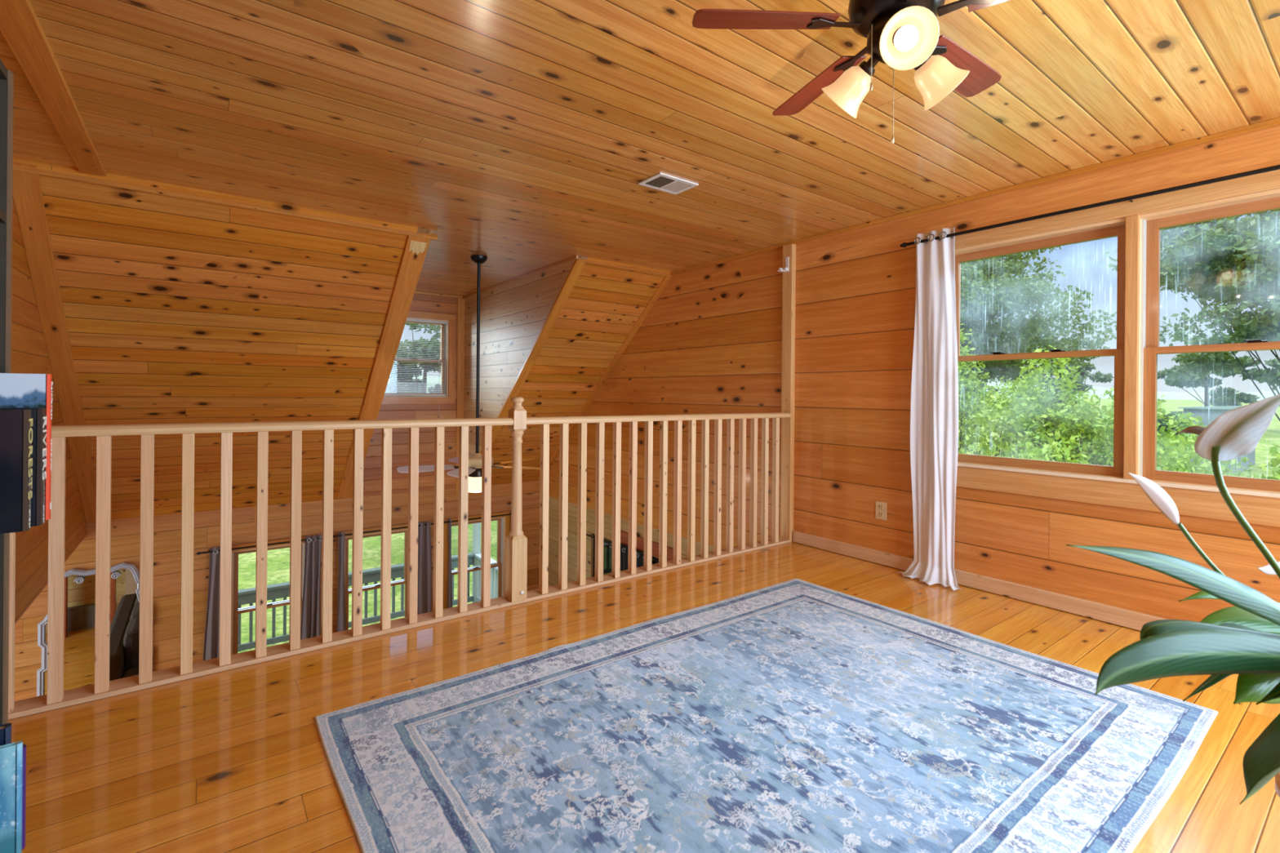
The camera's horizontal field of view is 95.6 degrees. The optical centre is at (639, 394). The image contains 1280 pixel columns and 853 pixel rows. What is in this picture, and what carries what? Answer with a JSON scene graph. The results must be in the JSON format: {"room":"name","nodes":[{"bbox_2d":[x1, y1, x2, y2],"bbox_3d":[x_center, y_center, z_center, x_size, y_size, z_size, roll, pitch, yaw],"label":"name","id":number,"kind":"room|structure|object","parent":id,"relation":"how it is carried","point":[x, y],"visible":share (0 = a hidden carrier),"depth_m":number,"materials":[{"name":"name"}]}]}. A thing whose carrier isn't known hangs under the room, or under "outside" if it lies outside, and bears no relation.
{"room":"cabin loft","nodes":[
{"label":"cabin loft","id":0,"kind":"room"},
{"bbox_2d":[11,195,86,621],"bbox_3d":[-2.137,-0.006,1.427,0.100,2.475,8.950,0,0,-37],"label":"wall","id":1,"kind":"structure","parent":0,"point":[29,354],"depth_m":3.38,"materials":[{"name":"brown wood"}]},
{"bbox_2d":[14,534,86,624],"bbox_3d":[-3.618,1.227,3.375,0.110,0.015,4.070,0,0,-37],"label":"trim","id":2,"kind":"structure","parent":1,"relation":"attached to","point":[45,585],"depth_m":3.56,"materials":[{"name":"brown wood"}]},
{"bbox_2d":[12,161,96,522],"bbox_3d":[-3.932,-0.036,3.990,0.110,2.287,2.633,0,0,-37],"label":"trim","id":3,"kind":"structure","parent":1,"relation":"attached to","point":[27,193],"depth_m":3.56,"materials":[{"name":"brown wood"}]},
{"bbox_2d":[13,293,539,701],"bbox_3d":[-4.319,1.181,5.481,7.700,4.965,0.140,0,0,-37],"label":"wall","id":4,"kind":"structure","parent":0,"point":[125,533],"depth_m":5.89,"materials":[{"name":"brown wood"}]},
{"bbox_2d":[36,562,139,696],"bbox_3d":[-4.727,2.160,5.060,0.742,1.330,0.044,0,0,-37],"label":"ornate mirror","id":5,"kind":"object","parent":4,"relation":"attached to","point":[79,584],"visible":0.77,"depth_m":5.04,"materials":[{"name":"mirror"}]},
{"bbox_2d":[195,537,322,555],"bbox_3d":[-3.739,1.493,5.775,1.075,0.027,0.089,0,0,-37],"label":"curtain rod","id":6,"kind":"object","parent":4,"relation":"attached to","point":[286,542],"visible":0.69,"depth_m":5.67,"materials":[{"name":"black metal"}]},
{"bbox_2d":[203,546,219,660],"bbox_3d":[-4.049,2.496,5.507,0.191,2.080,0.061,0,0,-37],"label":"curtain","id":7,"kind":"object","parent":6,"relation":"hanging from","point":[211,639],"visible":0.42,"depth_m":5.51,"materials":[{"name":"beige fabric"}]},
{"bbox_2d":[300,534,322,639],"bbox_3d":[-3.398,2.501,6.000,0.195,2.080,0.060,0,0,-37],"label":"curtain","id":8,"kind":"object","parent":6,"relation":"hanging from","point":[311,604],"visible":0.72,"depth_m":6.00,"materials":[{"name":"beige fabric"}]},
{"bbox_2d":[231,535,311,654],"bbox_3d":[-3.760,2.188,5.882,0.754,1.430,0.140,0,0,-37],"label":"window","id":9,"kind":"structure","parent":4,"relation":"in","point":[235,611],"depth_m":5.74,"materials":[{"name":"brown wood"}]},
{"bbox_2d":[337,524,408,630],"bbox_3d":[-2.937,2.195,6.501,0.834,1.430,0.140,0,0,-37],"label":"window","id":10,"kind":"structure","parent":4,"relation":"in","point":[405,531],"depth_m":6.45,"materials":[{"name":"brown wood"}]},
{"bbox_2d":[333,523,433,537],"bbox_3d":[-2.818,1.501,6.468,1.120,0.027,0.089,0,0,-37],"label":"curtain rod","id":11,"kind":"object","parent":4,"relation":"attached to","point":[430,523],"visible":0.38,"depth_m":6.37,"materials":[{"name":"black metal"}]},
{"bbox_2d":[337,531,346,631],"bbox_3d":[-3.170,2.503,6.168,0.088,2.080,0.039,0,0,-21],"label":"curtain","id":12,"kind":"object","parent":11,"relation":"hanging from","point":[341,613],"visible":0.5,"depth_m":6.17,"materials":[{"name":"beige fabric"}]},
{"bbox_2d":[417,521,431,614],"bbox_3d":[-2.477,2.509,6.693,0.201,2.080,0.063,0,0,-37],"label":"curtain","id":13,"kind":"object","parent":11,"relation":"hanging from","point":[424,548],"visible":0.55,"depth_m":6.70,"materials":[{"name":"grey fabric"}]},
{"bbox_2d":[381,310,455,404],"bbox_3d":[-2.623,-0.422,6.721,0.934,1.070,0.140,0,0,-37],"label":"window","id":14,"kind":"structure","parent":4,"relation":"in","point":[449,329],"depth_m":6.90,"materials":[{"name":"brown wood"}]},
{"bbox_2d":[383,318,447,418],"bbox_3d":[-2.600,-0.244,6.689,0.740,1.243,0.040,0,0,-37],"label":"mini blind","id":15,"kind":"object","parent":14,"relation":"attached to","point":[437,385],"visible":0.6,"depth_m":6.73,"materials":[{"name":"white paint"}]},
{"bbox_2d":[414,290,462,298],"bbox_3d":[-2.616,-1.172,6.646,1.190,0.028,0.020,0,0,-37],"label":"trim","id":16,"kind":"structure","parent":4,"relation":"attached to","point":[415,292],"depth_m":6.82,"materials":[{"name":"brown wood"}]},
{"bbox_2d":[455,297,464,493],"bbox_3d":[-2.162,0.019,6.994,0.090,2.345,0.022,0,0,-37],"label":"trim","id":17,"kind":"structure","parent":4,"relation":"attached to","point":[460,302],"depth_m":6.98,"materials":[{"name":"brown wood"}]},
{"bbox_2d":[443,511,510,608],"bbox_3d":[-2.031,2.203,7.182,0.839,1.430,0.140,0,0,-37],"label":"window","id":18,"kind":"structure","parent":4,"relation":"in","point":[503,522],"depth_m":7.35,"materials":[{"name":"brown wood"}]},
{"bbox_2d":[443,511,511,523],"bbox_3d":[-1.935,1.509,7.132,0.990,0.027,0.089,0,0,-37],"label":"curtain rod","id":19,"kind":"object","parent":4,"relation":"attached to","point":[510,512],"visible":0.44,"depth_m":7.06,"materials":[{"name":"black metal"}]},
{"bbox_2d":[447,518,452,608],"bbox_3d":[-2.247,2.511,6.867,0.064,2.080,0.037,0,0,-19],"label":"curtain","id":20,"kind":"object","parent":19,"relation":"hanging from","point":[450,581],"visible":0.53,"depth_m":6.86,"materials":[{"name":"grey fabric"}]},
{"bbox_2d":[13,156,671,522],"bbox_3d":[-2.241,-0.071,5.277,4.360,2.405,2.670,0,0,-37],"label":"ceiling","id":21,"kind":"structure","parent":0,"point":[178,310],"depth_m":4.25,"materials":[{"name":"brown wood"}]},
{"bbox_2d":[346,227,431,498],"bbox_3d":[-2.341,-0.027,5.202,0.100,2.315,2.670,0,0,-37],"label":"wall","id":22,"kind":"structure","parent":0,"point":[420,229],"depth_m":4.15,"materials":[{"name":"brown wood"}]},
{"bbox_2d":[13,167,437,239],"bbox_3d":[-2.334,-1.150,3.574,2.150,0.048,0.042,0,0,-37],"label":"trim","id":23,"kind":"structure","parent":22,"relation":"attached to","point":[39,171],"depth_m":3.41,"materials":[{"name":"brown wood"}]},
{"bbox_2d":[337,231,431,498],"bbox_3d":[-2.359,-0.020,5.181,0.150,2.282,2.626,0,0,-37],"label":"trim","id":24,"kind":"structure","parent":22,"relation":"attached to","point":[411,265],"depth_m":4.77,"materials":[{"name":"brown wood"}]},
{"bbox_2d":[409,240,426,254],"bbox_3d":[-1.614,-1.056,4.201,0.112,0.078,0.090,0,0,-37],"label":"trim","id":25,"kind":"structure","parent":22,"relation":"attached to","point":[416,246],"depth_m":4.20,"materials":[{"name":"brown wood"}]},
{"bbox_2d":[463,255,587,456],"bbox_3d":[-1.294,-0.018,5.989,0.100,2.315,2.670,0,0,-37],"label":"wall","id":26,"kind":"structure","parent":0,"point":[513,315],"depth_m":6.13,"materials":[{"name":"brown wood"}]},
{"bbox_2d":[462,255,578,298],"bbox_3d":[-1.326,-1.162,5.952,0.022,0.028,2.660,0,0,-37],"label":"trim","id":27,"kind":"structure","parent":26,"relation":"attached to","point":[575,257],"depth_m":5.63,"materials":[{"name":"brown wood"}]},
{"bbox_2d":[480,259,585,453],"bbox_3d":[-1.296,-0.014,5.983,0.092,2.282,2.626,0,0,-37],"label":"trim","id":28,"kind":"structure","parent":26,"relation":"attached to","point":[577,267],"depth_m":5.50,"materials":[{"name":"brown wood"}]},
{"bbox_2d":[577,257,671,276],"bbox_3d":[-0.123,-1.138,5.218,1.020,0.031,0.028,0,0,-37],"label":"trim","id":29,"kind":"structure","parent":26,"relation":"attached to","point":[578,259],"depth_m":5.18,"materials":[{"name":"brown wood"}]},
{"bbox_2d":[0,0,1279,296],"bbox_3d":[-0.344,-1.198,2.768,4.360,0.060,8.950,0,0,-37],"label":"ceiling","id":30,"kind":"structure","parent":0,"point":[523,135],"depth_m":2.38,"materials":[{"name":"brown wood"}]},
{"bbox_2d":[0,0,106,176],"bbox_3d":[-1.028,-1.164,0.590,0.105,0.020,6.250,0,0,-37],"label":"ceiling beam","id":31,"kind":"structure","parent":30,"relation":"attached to","point":[20,27],"depth_m":2.14,"materials":[{"name":"brown wood"}]},
{"bbox_2d":[396,254,540,493],"bbox_3d":[-1.352,-0.169,4.911,1.171,2.015,1.175,0,0,0],"label":"ceiling fan","id":32,"kind":"object","parent":30,"relation":"hanging from","point":[475,460],"visible":0.69,"depth_m":4.91,"materials":[{"name":"black metal"}]},
{"bbox_2d":[637,172,698,195],"bbox_3d":[0.155,-1.159,3.204,0.276,0.008,0.198,0,0,-37],"label":"ceiling vent","id":33,"kind":"object","parent":30,"relation":"in","point":[660,181],"visible":1,"depth_m":3.19,"materials":[{"name":"white paint"}]},
{"bbox_2d":[692,0,1010,143],"bbox_3d":[0.718,-0.925,1.579,1.007,0.467,1.055,0,0,-37],"label":"ceiling fan","id":34,"kind":"object","parent":30,"relation":"hanging from","point":[900,34],"visible":1,"depth_m":1.54,"materials":[{"name":"brown wood"}]},
{"bbox_2d":[8,542,1279,852],"bbox_3d":[0.837,1.217,1.169,4.360,0.220,4.950,0,0,-37],"label":"floor","id":35,"kind":"structure","parent":0,"point":[231,761],"depth_m":1.94,"materials":[{"name":"brown wood"}]},
{"bbox_2d":[0,58,13,724],"bbox_3d":[-1.165,0.208,0.630,0.449,1.765,1.167,0,0,-37],"label":"bookcase","id":36,"kind":"object","parent":35,"relation":"on","point":[6,77],"visible":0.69,"depth_m":1.21,"materials":[{"name":"wood"}]},
{"bbox_2d":[0,723,11,746],"bbox_3d":[-1.163,0.673,0.946,0.191,0.205,0.020,0,0,-37],"label":"book","id":37,"kind":"object","parent":36,"relation":"on","point":[5,729],"visible":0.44,"depth_m":0.99,"materials":[{"name":"blue paper"}]},
{"bbox_2d":[0,741,22,852],"bbox_3d":[-1.123,0.680,0.919,0.201,0.190,0.012,0,0,-37],"label":"book","id":38,"kind":"object","parent":36,"relation":"on","point":[11,754],"visible":1,"depth_m":0.97,"materials":[{"name":"blue paper"}]},
{"bbox_2d":[0,409,32,533],"bbox_3d":[-1.248,0.141,1.028,0.237,0.226,0.043,0,0,-37],"label":"book","id":39,"kind":"object","parent":36,"relation":"on","point":[15,429],"visible":1,"depth_m":1.07,"materials":[{"name":"black paper"}]},
{"bbox_2d":[0,407,46,526],"bbox_3d":[-1.274,0.140,1.079,0.237,0.228,0.055,0,0,-37],"label":"book","id":40,"kind":"object","parent":36,"relation":"on","point":[38,416],"visible":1,"depth_m":1.13,"materials":[{"name":"black paper"}]},
{"bbox_2d":[22,744,26,849],"bbox_3d":[-1.131,0.689,0.940,0.191,0.172,0.020,0,0,-37],"label":"book","id":41,"kind":"object","parent":36,"relation":"on","point":[24,776],"visible":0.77,"depth_m":0.99,"materials":[{"name":"blue paper"}]},
{"bbox_2d":[0,373,53,519],"bbox_3d":[-1.309,0.106,1.110,0.262,0.296,0.022,0,0,-37],"label":"book","id":42,"kind":"object","parent":36,"relation":"on","point":[17,390],"visible":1,"depth_m":1.17,"materials":[{"name":"red paper"}]},
{"bbox_2d":[8,396,790,719],"bbox_3d":[-0.627,0.554,3.086,4.315,1.082,0.129,0,0,-37],"label":"loft railing","id":43,"kind":"object","parent":35,"relation":"on","point":[516,543],"visible":0.98,"depth_m":2.66,"materials":[{"name":"brown wood"}]},
{"bbox_2d":[314,578,1217,852],"bbox_3d":[0.468,1.097,1.993,2.554,0.012,1.820,0,0,-37],"label":"area rug","id":44,"kind":"object","parent":35,"relation":"on","point":[795,715],"visible":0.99,"depth_m":1.81,"materials":[{"name":"blue fabric"}]},
{"bbox_2d":[1275,772,1279,797],"bbox_3d":[1.214,0.896,0.950,0.240,0.430,0.240,0,0,-37],"label":"plant stand","id":45,"kind":"object","parent":35,"relation":"on","point":[1277,775],"visible":0.82,"depth_m":1.02,"materials":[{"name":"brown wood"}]},
{"bbox_2d":[1066,394,1279,804],"bbox_3d":[0.938,0.337,0.873,0.762,0.682,0.252,0,0,-22],"label":"potted plant","id":46,"kind":"object","parent":45,"relation":"on","point":[1242,639],"visible":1,"depth_m":0.80,"materials":[{"name":"green plant"}]},
{"bbox_2d":[547,124,1279,622],"bbox_3d":[1.442,1.230,4.126,0.160,4.965,8.950,0,0,-37],"label":"wall","id":47,"kind":"structure","parent":0,"point":[855,291],"depth_m":3.95,"materials":[{"name":"brown wood"}]},
{"bbox_2d":[537,275,671,480],"bbox_3d":[-0.516,-0.009,6.560,0.060,2.284,2.631,0,0,-37],"label":"trim","id":48,"kind":"structure","parent":47,"relation":"attached to","point":[666,278],"depth_m":6.17,"materials":[{"name":"brown wood"}]},
{"bbox_2d":[586,533,658,562],"bbox_3d":[-0.021,1.600,5.862,0.085,0.029,2.036,0,0,-37],"label":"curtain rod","id":49,"kind":"object","parent":47,"relation":"attached to","point":[587,535],"visible":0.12,"depth_m":6.12,"materials":[{"name":"black metal"}]},
{"bbox_2d":[609,541,644,573],"bbox_3d":[-0.138,2.571,5.962,0.064,2.015,0.583,0,0,-37],"label":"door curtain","id":50,"kind":"object","parent":49,"relation":"hanging from","point":[624,553],"visible":0.16,"depth_m":5.97,"materials":[{"name":"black fabric"}]},
{"bbox_2d":[593,534,658,577],"bbox_3d":[0.069,2.601,5.911,0.070,2.000,1.940,0,0,-37],"label":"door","id":51,"kind":"structure","parent":47,"relation":"in","point":[606,548],"depth_m":6.52,"materials":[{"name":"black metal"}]},
{"bbox_2d":[620,530,673,560],"bbox_3d":[0.061,1.516,5.805,0.024,0.130,0.990,0,0,-37],"label":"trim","id":52,"kind":"structure","parent":47,"relation":"attached to","point":[624,535],"depth_m":5.83,"materials":[{"name":"brown wood"}]},
{"bbox_2d":[777,256,789,272],"bbox_3d":[1.078,-0.979,4.368,0.070,0.113,0.053,0,0,-37],"label":"wall bracket","id":53,"kind":"object","parent":47,"relation":"attached to","point":[786,268],"visible":1,"depth_m":4.37,"materials":[{"name":"white paint"}]},
{"bbox_2d":[780,243,795,542],"bbox_3d":[1.121,-0.010,4.396,0.045,2.239,0.090,0,0,-37],"label":"trim","id":54,"kind":"structure","parent":47,"relation":"attached to","point":[788,290],"depth_m":4.37,"materials":[{"name":"brown wood"}]},
{"bbox_2d":[875,501,886,520],"bbox_3d":[1.579,0.763,3.807,0.010,0.115,0.076,0,0,-37],"label":"power outlet","id":55,"kind":"object","parent":47,"relation":"attached to","point":[881,507],"visible":1,"depth_m":3.80,"materials":[{"name":"beige plastic"}]},
{"bbox_2d":[878,504,883,509],"bbox_3d":[1.577,0.737,3.805,0.003,0.032,0.034,0,0,-37],"label":"receptacle","id":56,"kind":"object","parent":55,"relation":"attached to","point":[880,506],"depth_m":3.80,"materials":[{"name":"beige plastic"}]},
{"bbox_2d":[878,511,883,517],"bbox_3d":[1.577,0.786,3.805,0.003,0.032,0.034,0,0,-37],"label":"receptacle","id":57,"kind":"object","parent":55,"relation":"attached to","point":[880,513],"depth_m":3.80,"materials":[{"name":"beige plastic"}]},
{"bbox_2d":[670,117,1279,275],"bbox_3d":[2.179,-1.134,3.020,0.022,0.026,6.280,0,0,-37],"label":"trim","id":58,"kind":"structure","parent":47,"relation":"attached to","point":[1275,122],"depth_m":3.10,"materials":[{"name":"brown wood"}]},
{"bbox_2d":[792,530,1167,631],"bbox_3d":[2.601,1.078,2.435,0.022,0.081,4.815,0,0,-37],"label":"baseboard","id":59,"kind":"structure","parent":47,"relation":"attached to","point":[1093,610],"depth_m":3.17,"materials":[{"name":"brown wood"}]},
{"bbox_2d":[955,217,1125,478],"bbox_3d":[2.133,-0.219,3.190,0.120,1.275,0.902,0,0,-37],"label":"window","id":60,"kind":"structure","parent":47,"relation":"in","point":[1114,228],"depth_m":3.03,"materials":[{"name":"brown wood"}]},
{"bbox_2d":[899,164,1279,247],"bbox_3d":[2.324,-0.922,2.758,0.102,0.033,2.234,0,0,-37],"label":"curtain rod","id":61,"kind":"object","parent":47,"relation":"attached to","point":[1130,198],"visible":0.82,"depth_m":2.76,"materials":[{"name":"black metal"}]},
{"bbox_2d":[897,226,960,591],"bbox_3d":[1.718,0.068,3.434,0.136,2.083,0.400,0,0,-37],"label":"window curtain","id":62,"kind":"object","parent":61,"relation":"hanging from","point":[934,405],"visible":1,"depth_m":3.44,"materials":[{"name":"white fabric"}]},
{"bbox_2d":[955,168,1279,527],"bbox_3d":[2.314,-0.198,2.821,0.034,1.485,1.890,0,0,-37],"label":"window frame","id":63,"kind":"structure","parent":47,"relation":"in","point":[1258,508],"depth_m":2.78,"materials":[{"name":"brown wood"}]},
{"bbox_2d":[1137,188,1279,493],"bbox_3d":[2.655,-0.215,2.495,0.120,1.275,0.800,0,0,-37],"label":"window","id":64,"kind":"structure","parent":47,"relation":"in","point":[1151,224],"depth_m":2.75,"materials":[{"name":"brown wood"}]},
{"bbox_3d":[-5.211,3.676,6.640,8.100,0.040,2.760,0,0,-37],"label":"deck","id":65,"kind":"object","parent":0,"visible":0},
{"bbox_2d":[237,522,497,652],"bbox_3d":[-5.223,2.606,6.643,8.070,3.100,2.670,0,0,-37],"label":"deck railing","id":66,"kind":"object","parent":65,"relation":"on","point":[246,596],"visible":0.23,"depth_m":9.05,"materials":[{"name":"grey paint"}]},
{"label":"outside","id":67,"kind":"structure","parent":0,"visible":0},
{"bbox_2d":[237,397,1279,653],"bbox_3d":[0.003,-0.402,0.000,520.000,9.497,520.000,0,0,-37],"label":"ground","id":68,"kind":"structure","parent":67,"point":[277,560],"depth_m":14.89,"materials":[{"name":"green plant"}]},
{"bbox_2d":[386,322,441,393],"bbox_3d":[-5.614,0.968,15.102,5.307,6.642,4.691,0,0,-37],"label":"tree","id":69,"kind":"object","parent":68,"relation":"on","point":[438,365],"visible":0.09,"depth_m":15.20,"materials":[{"name":"green plant"}]},
{"bbox_2d":[957,362,998,455],"bbox_3d":[4.059,1.476,9.531,3.249,5.356,2.884,0,0,-39],"label":"shrub","id":70,"kind":"object","parent":68,"relation":"on","point":[962,445],"visible":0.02,"depth_m":8.89,"materials":[{"name":"green plant"}]},
{"bbox_2d":[957,323,1069,459],"bbox_3d":[4.490,1.485,8.291,2.829,5.322,3.089,0,0,17],"label":"shrub","id":71,"kind":"object","parent":68,"relation":"on","point":[1011,414],"visible":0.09,"depth_m":7.61,"materials":[{"name":"green plant"}]},
{"bbox_2d":[958,245,1116,440],"bbox_3d":[7.079,-0.146,13.986,7.252,8.836,7.270,0,0,-29],"label":"tree","id":72,"kind":"object","parent":68,"relation":"on","point":[988,289],"visible":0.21,"depth_m":11.92,"materials":[{"name":"green plant"}]},
{"bbox_2d":[1017,431,1091,464],"bbox_3d":[4.191,2.257,6.010,2.256,3.790,1.931,0,0,15],"label":"shrub","id":73,"kind":"object","parent":68,"relation":"on","point":[1064,451],"visible":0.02,"depth_m":5.70,"materials":[{"name":"green plant"}]},
{"bbox_2d":[958,344,1159,465],"bbox_3d":[4.969,1.760,7.048,2.368,4.770,2.321,0,0,-6],"label":"shrub","id":74,"kind":"object","parent":68,"relation":"on","point":[1081,408],"visible":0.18,"depth_m":7.05,"materials":[{"name":"green plant"}]},
{"bbox_2d":[1007,361,1114,416],"bbox_3d":[42.792,-0.048,59.569,9.861,7.566,7.461,0,0,-24],"label":"tree","id":75,"kind":"object","parent":68,"relation":"on","point":[1099,376],"visible":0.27,"depth_m":58.13,"materials":[{"name":"green plant"}]},
{"bbox_2d":[1053,386,1259,478],"bbox_3d":[5.937,1.968,6.854,2.486,4.350,2.112,0,0,2],"label":"shrub","id":76,"kind":"object","parent":68,"relation":"on","point":[1108,456],"visible":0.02,"depth_m":6.59,"materials":[{"name":"green plant"}]},
{"bbox_2d":[1156,410,1190,449],"bbox_3d":[29.261,2.593,32.331,2.884,3.402,2.331,0,0,-37],"label":"shrub","id":77,"kind":"object","parent":68,"relation":"on","point":[1172,413],"visible":0.07,"depth_m":31.95,"materials":[{"name":"green plant"}]},
{"bbox_2d":[1105,208,1279,421],"bbox_3d":[9.841,-0.542,7.929,5.181,9.560,5.368,0,0,-6],"label":"tree","id":78,"kind":"object","parent":68,"relation":"on","point":[1249,248],"visible":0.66,"depth_m":7.90,"materials":[{"name":"green plant"}]},
{"bbox_2d":[1156,434,1245,477],"bbox_3d":[5.401,2.255,5.421,1.753,3.790,2.074,0,0,-37],"label":"shrub","id":79,"kind":"object","parent":68,"relation":"on","point":[1185,464],"visible":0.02,"depth_m":5.37,"materials":[{"name":"green plant"}]},
{"bbox_2d":[1157,333,1271,406],"bbox_3d":[54.895,-1.177,56.680,8.961,9.432,9.518,0,0,-37],"label":"tree","id":80,"kind":"object","parent":68,"relation":"on","point":[1177,376],"visible":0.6,"depth_m":55.29,"materials":[{"name":"green plant"}]},
{"bbox_2d":[1177,405,1255,473],"bbox_3d":[33.888,2.610,33.941,5.400,3.944,2.700,0,0,-37],"label":"shed","id":81,"kind":"object","parent":68,"relation":"on","point":[1208,414],"visible":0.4,"depth_m":32.58,"materials":[{"name":"grey"}]},
{"bbox_2d":[1225,444,1279,479],"bbox_3d":[5.467,2.219,4.578,1.841,3.877,1.977,0,0,-18],"label":"shrub","id":82,"kind":"object","parent":68,"relation":"on","point":[1274,461],"visible":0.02,"depth_m":4.93,"materials":[{"name":"green plant"}]},
{"bbox_2d":[1263,357,1279,368],"bbox_3d":[57.651,-0.483,47.295,8.736,8.122,8.810,0,0,-22],"label":"tree","id":83,"kind":"object","parent":68,"relation":"on","point":[1270,362],"visible":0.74,"depth_m":49.94,"materials":[{"name":"green plant"}]},
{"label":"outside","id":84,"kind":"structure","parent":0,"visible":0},
{"bbox_2d":[965,377,1279,400],"bbox_3d":[127.678,-0.746,150.521,54.999,13.857,292.846,0,0,-37],"label":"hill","id":85,"kind":"structure","parent":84,"point":[1168,395],"depth_m":137.09,"materials":[{"name":"white"}]},
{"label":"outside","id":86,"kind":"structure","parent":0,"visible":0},
{"bbox_2d":[387,374,441,393],"bbox_3d":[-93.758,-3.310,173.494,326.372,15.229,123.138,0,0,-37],"label":"building","id":87,"kind":"structure","parent":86,"point":[437,380],"depth_m":169.61,"materials":[{"name":"white"}]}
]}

